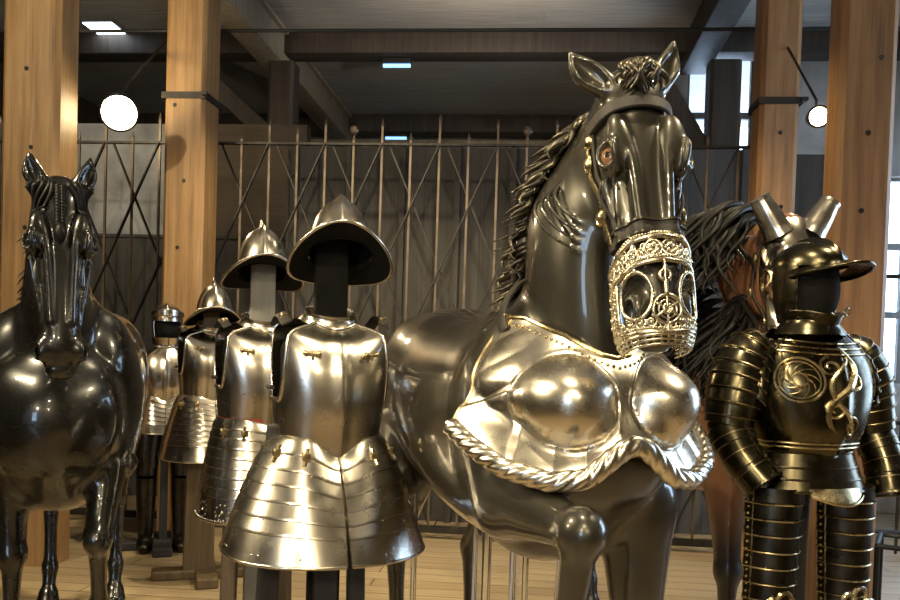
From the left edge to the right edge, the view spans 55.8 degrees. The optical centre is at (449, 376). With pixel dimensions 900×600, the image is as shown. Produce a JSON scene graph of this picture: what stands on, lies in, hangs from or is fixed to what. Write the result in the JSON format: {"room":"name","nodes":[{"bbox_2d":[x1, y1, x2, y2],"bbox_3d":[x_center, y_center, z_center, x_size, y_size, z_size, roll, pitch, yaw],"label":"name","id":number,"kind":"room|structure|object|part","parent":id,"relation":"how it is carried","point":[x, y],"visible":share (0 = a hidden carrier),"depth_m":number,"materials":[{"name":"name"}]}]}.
{"room":"armor museum gallery","nodes":[
{"label":"armor museum gallery","id":0,"kind":"room"},
{"bbox_2d":[0,62,102,123],"bbox_3d":[-5.296,-1.095,3.854,0.150,4.340,15.700,2,2,5],"label":"wall","id":1,"kind":"structure","parent":0,"point":[87,112],"depth_m":10.45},
{"bbox_2d":[311,139,552,143],"bbox_3d":[-1.137,-2.901,10.491,6.730,0.060,0.060,2,2,5],"label":"rod","id":2,"kind":"object","parent":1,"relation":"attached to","point":[312,140],"visible":0.19,"depth_m":10.37,"materials":[{"name":"black metal"}]},
{"bbox_2d":[1,123,310,236],"bbox_3d":[-3.069,-0.611,7.680,3.580,3.300,0.120,2,2,5],"label":"wall","id":3,"kind":"structure","parent":0,"point":[227,204],"depth_m":7.50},
{"bbox_2d":[77,112,164,326],"bbox_3d":[-2.450,-1.169,6.340,0.673,1.578,0.072,2,2,5],"label":"fence","id":4,"kind":"object","parent":3,"relation":"in","point":[133,195],"depth_m":6.33,"materials":[{"name":"brown metal"}]},
{"bbox_2d":[0,233,285,495],"bbox_3d":[-3.095,-0.114,7.584,3.580,2.310,0.100,2,2,5],"label":"wall","id":5,"kind":"structure","parent":3,"relation":"attached to","point":[143,252],"depth_m":7.50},
{"bbox_2d":[311,136,555,147],"bbox_3d":[-1.048,-1.172,11.404,6.850,4.340,0.150,2,2,5],"label":"wall","id":6,"kind":"structure","parent":0,"point":[312,137],"depth_m":11.16,"materials":[{"name":"paint"}]},
{"bbox_2d":[258,0,351,117],"bbox_3d":[-2.011,-3.123,3.484,0.120,0.040,15.700,2,2,5],"label":"trim","id":7,"kind":"structure","parent":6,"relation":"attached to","point":[264,3],"depth_m":8.96,"materials":[{"name":"black wood"}]},
{"bbox_2d":[0,0,899,126],"bbox_3d":[-0.426,-3.149,3.330,9.500,0.100,15.700,2,2,5],"label":"ceiling","id":8,"kind":"structure","parent":0,"point":[457,88],"depth_m":8.95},
{"bbox_2d":[79,18,125,33],"bbox_3d":[-3.257,-3.301,8.013,0.340,0.036,0.340,2,2,5],"label":"recessed light","id":9,"kind":"object","parent":8,"relation":"in","point":[90,23],"visible":0.64,"depth_m":7.90,"materials":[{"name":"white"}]},
{"bbox_3d":[-3.257,-3.304,8.013,0.340,0.030,0.340,2,2,5],"label":"frame","id":10,"kind":"part","parent":9,"relation":"part of","materials":[{"name":"metal"}]},
{"bbox_2d":[82,22,124,33],"bbox_3d":[-3.258,-3.286,8.014,0.280,0.006,0.280,2,2,5],"label":"diffuser","id":11,"kind":"object","parent":9,"relation":"attached to","point":[90,25],"depth_m":7.95,"materials":[{"name":"white plastic"}]},
{"bbox_2d":[221,0,356,146],"bbox_3d":[-2.115,-2.977,3.498,0.240,0.280,15.700,2,2,5],"label":"ceiling beam","id":12,"kind":"structure","parent":8,"relation":"attached to","point":[315,100],"depth_m":7.87,"materials":[{"name":"wood"}]},
{"bbox_2d":[137,113,579,137],"bbox_3d":[-1.089,-3.221,10.880,6.730,0.220,0.260,2,2,5],"label":"ceiling beam","id":13,"kind":"structure","parent":8,"relation":"attached to","point":[419,125],"depth_m":10.68,"materials":[{"name":"black wood"}]},
{"bbox_2d":[384,132,407,139],"bbox_3d":[-0.684,-3.050,10.764,0.290,0.085,0.060,2,2,5],"label":"tube light","id":14,"kind":"object","parent":13,"relation":"attached to","point":[388,135],"visible":1,"depth_m":10.74,"materials":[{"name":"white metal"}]},
{"bbox_2d":[0,26,899,61],"bbox_3d":[0.018,-3.104,7.961,9.500,0.220,0.260,2,2,5],"label":"ceiling beam","id":15,"kind":"structure","parent":8,"relation":"attached to","point":[298,46],"depth_m":7.86,"materials":[{"name":"black wood"}]},
{"bbox_2d":[382,58,411,67],"bbox_3d":[-0.502,-2.968,8.035,0.280,0.085,0.060,2,2,5],"label":"tube light","id":16,"kind":"object","parent":15,"relation":"attached to","point":[387,62],"visible":1,"depth_m":8.02,"materials":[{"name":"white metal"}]},
{"bbox_2d":[680,0,750,74],"bbox_3d":[1.660,-2.806,1.628,0.240,0.280,12.700,2,2,5],"label":"ceiling beam","id":17,"kind":"structure","parent":8,"relation":"attached to","point":[702,47],"depth_m":7.03,"materials":[{"name":"wood"}]},
{"bbox_2d":[0,495,899,599],"bbox_3d":[-0.566,1.287,3.454,9.500,0.100,15.700,2,2,5],"label":"floor","id":18,"kind":"structure","parent":0,"point":[439,569],"depth_m":5.17,"materials":[{"name":"brown wood"}]},
{"bbox_2d":[0,0,78,566],"bbox_3d":[-2.490,-0.882,5.142,0.360,4.020,0.245,2,2,5],"label":"timber post","id":19,"kind":"object","parent":18,"relation":"on","point":[40,82],"visible":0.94,"depth_m":5.02,"materials":[{"name":"brown wood"}]},
{"bbox_2d":[0,152,148,599],"bbox_3d":[-1.657,0.202,3.717,0.621,2.043,1.794,1,2,-18],"label":"statue","id":20,"kind":"object","parent":18,"relation":"on","point":[74,376],"visible":1,"depth_m":3.06,"materials":[{"name":"black paint"}]},
{"bbox_2d":[122,345,176,557],"bbox_3d":[-1.885,0.414,5.621,0.486,1.440,0.515,3,2,29],"label":"stand","id":21,"kind":"object","parent":18,"relation":"on","point":[162,546],"visible":0.38,"depth_m":5.61,"materials":[{"name":"black wood"}]},
{"bbox_2d":[135,344,186,554],"bbox_3d":[-1.876,0.464,5.589,0.574,1.354,0.306,1,2,-18],"label":"full armour","id":22,"kind":"object","parent":21,"relation":"on","point":[163,386],"visible":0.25,"depth_m":5.51,"materials":[{"name":"metal"}]},
{"bbox_3d":[-1.991,1.085,5.543,0.105,0.109,0.244,1,2,-18],"label":"foot plate","id":23,"kind":"part","parent":22,"relation":"part of","materials":[{"name":"metal"}]},
{"bbox_2d":[150,302,183,344],"bbox_3d":[-1.859,-0.352,5.591,0.211,0.280,0.254,1,2,-18],"label":"helmet","id":24,"kind":"object","parent":22,"relation":"on","point":[166,319],"visible":0.94,"depth_m":5.51,"materials":[{"name":"metal"}]},
{"bbox_3d":[-1.863,-0.291,5.599,0.208,0.158,0.240,1,2,-18],"label":"chin plate","id":25,"kind":"part","parent":24,"relation":"part of","materials":[{"name":"metal"}]},
{"bbox_3d":[-1.782,1.090,5.612,0.105,0.109,0.244,1,2,-18],"label":"foot plate","id":26,"kind":"part","parent":22,"relation":"part of","materials":[{"name":"metal"}]},
{"bbox_3d":[-1.885,0.389,5.620,0.050,1.390,0.040,1,2,-18],"label":"post","id":27,"kind":"part","parent":21,"relation":"part of","materials":[{"name":"black wood"}]},
{"bbox_2d":[156,0,222,537],"bbox_3d":[-1.842,-0.887,6.015,0.340,4.020,0.360,2,2,5],"label":"timber post","id":28,"kind":"object","parent":18,"relation":"on","point":[191,95],"visible":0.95,"depth_m":5.88,"materials":[{"name":"brown wood"}]},
{"bbox_2d":[151,312,242,589],"bbox_3d":[-1.406,0.393,4.950,0.486,1.550,0.515,3,2,29],"label":"stand","id":29,"kind":"object","parent":18,"relation":"on","point":[198,563],"visible":0.43,"depth_m":4.89,"materials":[{"name":"brown wood"}]},
{"bbox_2d":[158,320,221,463],"bbox_3d":[-1.369,0.074,4.890,0.559,0.806,0.381,1,2,-28],"label":"half armour","id":30,"kind":"object","parent":29,"relation":"attached to","point":[192,414],"visible":0.49,"depth_m":4.77,"materials":[{"name":"metal"}]},
{"bbox_3d":[-1.481,0.641,4.936,0.120,0.952,0.100,1,2,-18],"label":"leg","id":31,"kind":"part","parent":29,"relation":"part of","materials":[{"name":"brown wood"}]},
{"bbox_3d":[-1.405,0.368,4.950,0.090,1.500,0.040,1,2,-18],"label":"post","id":32,"kind":"part","parent":29,"relation":"part of","materials":[{"name":"brown wood"}]},
{"bbox_2d":[184,277,240,325],"bbox_3d":[-1.361,-0.439,4.916,0.336,0.300,0.418,1,2,-20],"label":"morion","id":33,"kind":"object","parent":29,"relation":"on","point":[214,298],"visible":0.85,"depth_m":4.84,"materials":[{"name":"metal"}]},
{"bbox_2d":[219,264,291,599],"bbox_3d":[-0.794,0.377,3.524,0.486,1.700,0.515,3,2,29],"label":"stand","id":34,"kind":"object","parent":18,"relation":"on","point":[263,276],"visible":0.05,"depth_m":3.48,"materials":[{"name":"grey wood"}]},
{"bbox_3d":[-0.890,0.677,3.441,0.060,1.004,0.141,2,2,-4],"label":"leg","id":35,"kind":"part","parent":34,"relation":"part of","materials":[{"name":"brown wood"}]},
{"bbox_2d":[194,312,279,525],"bbox_3d":[-0.762,0.153,3.470,0.499,0.846,0.371,1,2,-28],"label":"half armour","id":36,"kind":"object","parent":34,"relation":"attached to","point":[237,434],"visible":0.48,"depth_m":3.35,"materials":[{"name":"metal"}]},
{"bbox_3d":[-0.793,0.352,3.523,0.100,1.650,0.040,1,2,-18],"label":"post","id":37,"kind":"part","parent":34,"relation":"part of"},
{"bbox_2d":[220,219,303,291],"bbox_3d":[-0.768,-0.511,3.490,0.336,0.299,0.415,1,2,-18],"label":"morion","id":38,"kind":"object","parent":34,"relation":"on","point":[261,245],"visible":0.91,"depth_m":3.44,"materials":[{"name":"metal"}]},
{"bbox_3d":[-0.704,0.678,3.580,0.060,1.002,0.096,2,2,16],"label":"leg","id":39,"kind":"part","parent":34,"relation":"part of","materials":[{"name":"brown wood"}]},
{"bbox_2d":[268,60,299,124],"bbox_3d":[-1.623,-0.937,8.072,0.240,4.020,0.245,2,2,5],"label":"timber post","id":40,"kind":"object","parent":18,"relation":"on","point":[283,92],"visible":0.03,"depth_m":7.91,"materials":[{"name":"black wood"}]},
{"bbox_2d":[219,78,267,123],"bbox_3d":[-2.066,-2.621,8.201,0.840,0.764,0.140,2,2,2],"label":"knee brace","id":41,"kind":"object","parent":40,"relation":"attached to","point":[228,98],"visible":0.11,"depth_m":8.13,"materials":[{"name":"black wood"}]},
{"bbox_2d":[255,239,364,599],"bbox_3d":[-0.412,0.399,2.804,0.486,1.720,0.515,3,2,29],"label":"stand","id":42,"kind":"object","parent":18,"relation":"on","point":[331,256],"visible":0.21,"depth_m":2.76,"materials":[{"name":"black wood"}]},
{"bbox_3d":[-0.592,0.680,2.756,0.104,1.052,0.065,1,2,-18],"label":"leg","id":43,"kind":"part","parent":42,"relation":"part of","materials":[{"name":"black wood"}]},
{"bbox_2d":[219,305,424,570],"bbox_3d":[-0.371,0.166,2.723,0.670,0.806,0.426,1,2,-24],"label":"half armour","id":44,"kind":"object","parent":42,"relation":"attached to","point":[287,513],"visible":0.98,"depth_m":2.63,"materials":[{"name":"metal"}]},
{"bbox_3d":[-0.412,0.685,2.783,0.075,1.050,0.075,1,2,-18],"label":"leg","id":45,"kind":"part","parent":42,"relation":"part of","materials":[{"name":"black wood"}]},
{"bbox_3d":[-0.411,0.374,2.803,0.105,1.670,0.040,1,2,-18],"label":"post","id":46,"kind":"part","parent":42,"relation":"part of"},
{"bbox_2d":[286,194,393,285],"bbox_3d":[-0.354,-0.465,2.758,0.342,0.306,0.405,2,2,-10],"label":"morion","id":47,"kind":"object","parent":42,"relation":"on","point":[370,262],"visible":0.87,"depth_m":2.72,"materials":[{"name":"metal"}]},
{"bbox_3d":[-0.317,0.686,2.846,0.075,1.051,0.055,1,2,-18],"label":"leg","id":48,"kind":"part","parent":42,"relation":"part of","materials":[{"name":"black wood"}]},
{"bbox_2d":[410,494,418,599],"bbox_3d":[-0.126,0.829,2.797,0.020,0.881,0.080,2,2,-4],"label":"support rod","id":49,"kind":"object","parent":18,"relation":"on","point":[415,496],"visible":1,"depth_m":2.80,"materials":[{"name":"silver metal"}]},
{"bbox_2d":[471,526,491,599],"bbox_3d":[0.095,0.857,2.746,0.060,0.840,0.060,2,2,5],"label":"support rod","id":50,"kind":"object","parent":18,"relation":"on","point":[482,542],"visible":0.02,"depth_m":2.71,"materials":[{"name":"silver metal"}]},
{"bbox_2d":[508,551,528,599],"bbox_3d":[0.206,0.863,2.655,0.060,0.840,0.060,2,2,5],"label":"support rod","id":51,"kind":"object","parent":18,"relation":"on","point":[518,565],"visible":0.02,"depth_m":2.62,"materials":[{"name":"silver metal"}]},
{"bbox_2d":[379,41,693,599],"bbox_3d":[0.183,0.234,2.732,0.641,2.150,1.859,1,2,-18],"label":"statue","id":52,"kind":"object","parent":18,"relation":"on","point":[643,155],"visible":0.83,"depth_m":2.12,"materials":[{"name":"brown metal"}]},
{"bbox_2d":[443,278,714,492],"bbox_3d":[0.374,0.000,2.148,0.750,0.533,0.437,1,2,-18],"label":"peytral","id":53,"kind":"object","parent":52,"relation":"attached to","point":[544,409],"visible":0.91,"depth_m":2.01,"materials":[{"name":"metal"}]},
{"bbox_2d":[584,94,686,255],"bbox_3d":[0.448,-0.467,1.989,0.231,0.377,0.217,2,2,-8],"label":"bridle","id":54,"kind":"object","parent":52,"relation":"attached to","point":[641,224],"visible":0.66,"depth_m":1.97,"materials":[{"name":"leather"}]},
{"bbox_2d":[608,230,697,359],"bbox_3d":[0.466,-0.179,1.935,0.191,0.285,0.180,1,2,-18],"label":"muzzle","id":55,"kind":"object","parent":52,"relation":"attached to","point":[685,334],"visible":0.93,"depth_m":1.88,"materials":[{"name":"silver metal"}]},
{"bbox_3d":[0.382,-0.136,1.950,0.034,0.149,0.100,2,2,7],"label":"scroll panel","id":56,"kind":"part","parent":55,"relation":"part of","materials":[{"name":"gold metal"}]},
{"bbox_3d":[0.473,-0.220,1.867,0.028,0.081,0.021,3,2,26],"label":"stem","id":57,"kind":"part","parent":55,"relation":"part of","materials":[{"name":"gold metal"}]},
{"bbox_3d":[0.542,-0.140,1.972,0.025,0.152,0.101,1,2,-18],"label":"scroll panel","id":58,"kind":"part","parent":55,"relation":"part of","materials":[{"name":"gold metal"}]},
{"bbox_2d":[554,558,559,599],"bbox_3d":[0.278,0.834,2.345,0.020,0.922,0.109,1,2,-21],"label":"support rod","id":59,"kind":"object","parent":18,"relation":"on","point":[558,559],"visible":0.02,"depth_m":2.31,"materials":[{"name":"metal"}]},
{"bbox_2d":[587,201,812,599],"bbox_3d":[0.975,0.309,3.783,0.874,1.990,1.782,1,2,-15],"label":"statue","id":60,"kind":"object","parent":18,"relation":"on","point":[720,245],"visible":0.32,"depth_m":3.22,"materials":[{"name":"paint"}]},
{"bbox_2d":[749,241,767,330],"bbox_3d":[1.213,-0.278,3.067,0.241,0.424,0.131,2,2,-6],"label":"headstall","id":61,"kind":"object","parent":60,"relation":"attached to","point":[756,254],"visible":0.39,"depth_m":3.08,"materials":[{"name":"leather"}]},
{"bbox_2d":[750,193,839,329],"bbox_3d":[1.227,-0.336,3.006,0.324,0.628,0.204,1,2,-18],"label":"chamfron","id":62,"kind":"object","parent":60,"relation":"attached to","point":[778,231],"visible":0.4,"depth_m":2.99,"materials":[{"name":"metal"}]},
{"bbox_3d":[1.228,-0.293,3.009,0.275,0.542,0.206,1,2,-18],"label":"plate","id":63,"kind":"part","parent":62,"relation":"part of","materials":[{"name":"metal"}]},
{"bbox_2d":[704,59,741,149],"bbox_3d":[2.396,-0.800,7.684,0.270,4.020,0.275,2,2,5],"label":"timber post","id":64,"kind":"object","parent":18,"relation":"on","point":[723,76],"visible":0.06,"depth_m":7.51,"materials":[{"name":"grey wood"}]},
{"bbox_2d":[647,54,704,149],"bbox_3d":[2.055,-2.490,7.779,0.660,0.947,0.130,2,2,5],"label":"knee brace","id":65,"kind":"object","parent":64,"relation":"attached to","point":[680,109],"visible":0.26,"depth_m":7.71,"materials":[{"name":"black wood"}]},
{"bbox_2d":[741,0,808,566],"bbox_3d":[2.127,-0.751,5.633,0.300,4.020,0.320,2,2,5],"label":"timber post","id":66,"kind":"object","parent":18,"relation":"on","point":[776,101],"visible":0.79,"depth_m":5.51,"materials":[{"name":"brown wood"}]},
{"bbox_2d":[776,340,809,599],"bbox_3d":[1.076,0.510,2.642,0.486,1.600,0.515,3,2,29],"label":"stand","id":67,"kind":"object","parent":18,"relation":"on","point":[801,573],"visible":0.08,"depth_m":2.63,"materials":[{"name":"black wood"}]},
{"bbox_3d":[1.077,0.485,2.641,0.050,1.550,0.040,1,2,-18],"label":"post","id":68,"kind":"part","parent":67,"relation":"part of","materials":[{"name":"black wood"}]},
{"bbox_2d":[703,326,899,599],"bbox_3d":[1.092,0.582,2.630,0.696,1.472,0.380,1,2,-21],"label":"field armour","id":69,"kind":"object","parent":67,"relation":"on","point":[823,399],"visible":0.99,"depth_m":2.50,"materials":[{"name":"metal"}]},
{"bbox_3d":[0.837,0.145,2.555,0.124,0.118,0.124,1,2,-18],"label":"elbow plate","id":70,"kind":"part","parent":69,"relation":"part of","materials":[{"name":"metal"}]},
{"bbox_3d":[0.871,0.006,2.566,0.208,0.302,0.180,1,2,-18],"label":"arm plate","id":71,"kind":"part","parent":69,"relation":"part of","materials":[{"name":"metal"}]},
{"bbox_3d":[0.977,0.541,2.521,0.185,0.430,0.105,1,2,-18],"label":"thigh plate","id":72,"kind":"part","parent":69,"relation":"part of","materials":[{"name":"metal"}]},
{"bbox_3d":[1.083,0.316,2.636,0.393,0.044,0.341,1,2,-18],"label":"waist plate","id":73,"kind":"part","parent":69,"relation":"part of","materials":[{"name":"metal"}]},
{"bbox_3d":[1.085,0.248,2.634,0.345,0.044,0.293,1,2,-18],"label":"waist plate","id":74,"kind":"part","parent":69,"relation":"part of","materials":[{"name":"metal"}]},
{"bbox_3d":[1.083,0.282,2.635,0.369,0.044,0.317,1,2,-18],"label":"waist plate","id":75,"kind":"part","parent":69,"relation":"part of","materials":[{"name":"metal"}]},
{"bbox_3d":[1.136,0.350,2.470,0.190,0.047,0.065,1,2,-18],"label":"scalloped plate","id":76,"kind":"part","parent":69,"relation":"part of","materials":[{"name":"gold metal"}]},
{"bbox_3d":[1.226,0.546,2.603,0.185,0.430,0.105,1,2,-18],"label":"thigh plate","id":77,"kind":"part","parent":69,"relation":"part of","materials":[{"name":"metal"}]},
{"bbox_3d":[1.315,0.023,2.702,0.215,0.317,0.178,1,2,-18],"label":"arm plate","id":78,"kind":"part","parent":69,"relation":"part of","materials":[{"name":"metal"}]},
{"bbox_3d":[1.081,0.785,2.675,0.050,0.950,0.050,1,2,-18],"label":"leg","id":79,"kind":"part","parent":67,"relation":"part of","materials":[{"name":"brown wood"}]},
{"bbox_2d":[772,237,875,336],"bbox_3d":[1.109,-0.271,2.541,0.231,0.298,0.314,1,2,-28],"label":"burgonet","id":80,"kind":"object","parent":67,"relation":"on","point":[807,277],"visible":1,"depth_m":2.50,"materials":[{"name":"metal"}]},
{"bbox_3d":[1.089,-0.150,2.574,0.202,0.052,0.212,1,2,-28],"label":"neck plate","id":81,"kind":"part","parent":80,"relation":"part of","materials":[{"name":"metal"}]},
{"bbox_3d":[1.108,-0.169,2.539,0.176,0.057,0.122,1,2,-28],"label":"chin plate","id":82,"kind":"part","parent":80,"relation":"part of","materials":[{"name":"metal"}]},
{"bbox_2d":[806,0,898,599],"bbox_3d":[2.047,-0.717,4.303,0.270,4.020,0.225,2,2,5],"label":"timber post","id":83,"kind":"object","parent":18,"relation":"on","point":[863,33],"visible":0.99,"depth_m":4.19,"materials":[{"name":"brown wood"}]},
{"bbox_2d":[872,532,899,599],"bbox_3d":[2.623,1.085,4.221,0.932,0.461,0.382,3,2,29],"label":"barrier","id":84,"kind":"object","parent":18,"relation":"on","point":[879,546],"visible":0.96,"depth_m":4.28,"materials":[{"name":"black metal"}]},
{"bbox_3d":[2.146,1.075,4.291,0.030,0.447,0.030,2,2,7],"label":"leg","id":85,"kind":"part","parent":84,"relation":"part of","materials":[{"name":"black metal"}]},
{"bbox_3d":[2.239,0.850,4.437,0.032,0.028,0.350,3,2,29],"label":"rail","id":86,"kind":"part","parent":84,"relation":"part of","materials":[{"name":"black metal"}]},
{"bbox_3d":[2.318,1.072,4.595,0.030,0.447,0.030,1,2,-38],"label":"leg","id":87,"kind":"part","parent":84,"relation":"part of","materials":[{"name":"black metal"}]},
{"bbox_3d":[2.544,0.870,4.063,0.900,0.028,0.032,3,2,29],"label":"rail","id":88,"kind":"part","parent":84,"relation":"part of","materials":[{"name":"black metal"}]},
{"bbox_3d":[2.716,0.867,4.367,0.900,0.028,0.032,3,2,29],"label":"rail","id":89,"kind":"part","parent":84,"relation":"part of","materials":[{"name":"black metal"}]},
{"bbox_2d":[875,274,899,553],"bbox_3d":[3.444,0.263,6.104,1.100,2.050,0.036,2,2,5],"label":"iron railing","id":90,"kind":"object","parent":18,"relation":"on","point":[889,276],"visible":0.1,"depth_m":6.13,"materials":[{"name":"black metal"}]},
{"bbox_3d":[3.417,1.127,6.128,1.100,0.031,0.036,2,2,5],"label":"rail","id":91,"kind":"part","parent":90,"relation":"part of","materials":[{"name":"metal"}]},
{"bbox_3d":[3.474,-0.711,6.077,1.100,0.031,0.036,2,2,5],"label":"rail","id":92,"kind":"part","parent":90,"relation":"part of","materials":[{"name":"metal"}]},
{"bbox_2d":[284,146,749,534],"bbox_3d":[0.464,-0.315,6.791,3.640,2.980,0.120,2,2,5],"label":"wall partition","id":93,"kind":"structure","parent":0,"point":[479,264],"depth_m":6.77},
{"bbox_2d":[215,113,547,321],"bbox_3d":[-0.517,-1.150,6.152,2.394,1.486,0.072,2,2,5],"label":"fence","id":94,"kind":"object","parent":93,"relation":"in","point":[528,132],"depth_m":6.13,"materials":[{"name":"metal"}]},
{"bbox_3d":[-0.642,-1.683,6.151,5.730,0.016,0.036,2,2,5],"label":"rail","id":95,"kind":"part","parent":94,"relation":"part of","materials":[{"name":"metal"}]},
{"bbox_3d":[-0.729,1.084,6.228,5.730,0.050,0.036,2,2,5],"label":"rail","id":96,"kind":"part","parent":94,"relation":"part of","materials":[{"name":"metal"}]},
{"bbox_2d":[287,146,748,533],"bbox_3d":[0.461,-0.313,6.706,3.570,2.980,0.050,2,2,5],"label":"trim","id":97,"kind":"structure","parent":93,"relation":"attached to","point":[348,149],"depth_m":6.73,"materials":[{"name":"grey metal"}]},
{"bbox_2d":[691,114,749,210],"bbox_3d":[1.869,-1.483,5.912,0.391,0.661,0.072,2,2,5],"label":"iron railing","id":98,"kind":"object","parent":93,"relation":"in","point":[707,146],"depth_m":5.90,"materials":[{"name":"black metal"}]},
{"bbox_2d":[676,61,899,512],"bbox_3d":[3.392,-0.938,8.014,2.650,4.340,0.250,2,2,5],"label":"wall","id":99,"kind":"structure","parent":0,"point":[810,140],"depth_m":7.85,"materials":[{"name":"paint"}]},
{"bbox_2d":[687,61,753,149],"bbox_3d":[2.536,-2.462,8.034,0.620,1.230,0.060,2,2,5],"label":"window","id":100,"kind":"structure","parent":99,"relation":"in","point":[697,115],"depth_m":8.00,"materials":[{"name":"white glass"}]},
{"bbox_2d":[885,178,899,383],"bbox_3d":[4.210,-0.889,7.910,0.700,1.900,0.060,2,2,5],"label":"window","id":101,"kind":"structure","parent":99,"relation":"in","point":[891,246],"depth_m":7.90,"materials":[{"name":"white glass"}]},
{"bbox_2d":[794,154,824,217],"bbox_3d":[2.762,-0.232,6.937,0.250,2.950,0.850,2,2,5],"label":"wall","id":102,"kind":"structure","parent":0,"point":[809,167],"depth_m":6.48,"materials":[{"name":"grey paint"}]}
]}

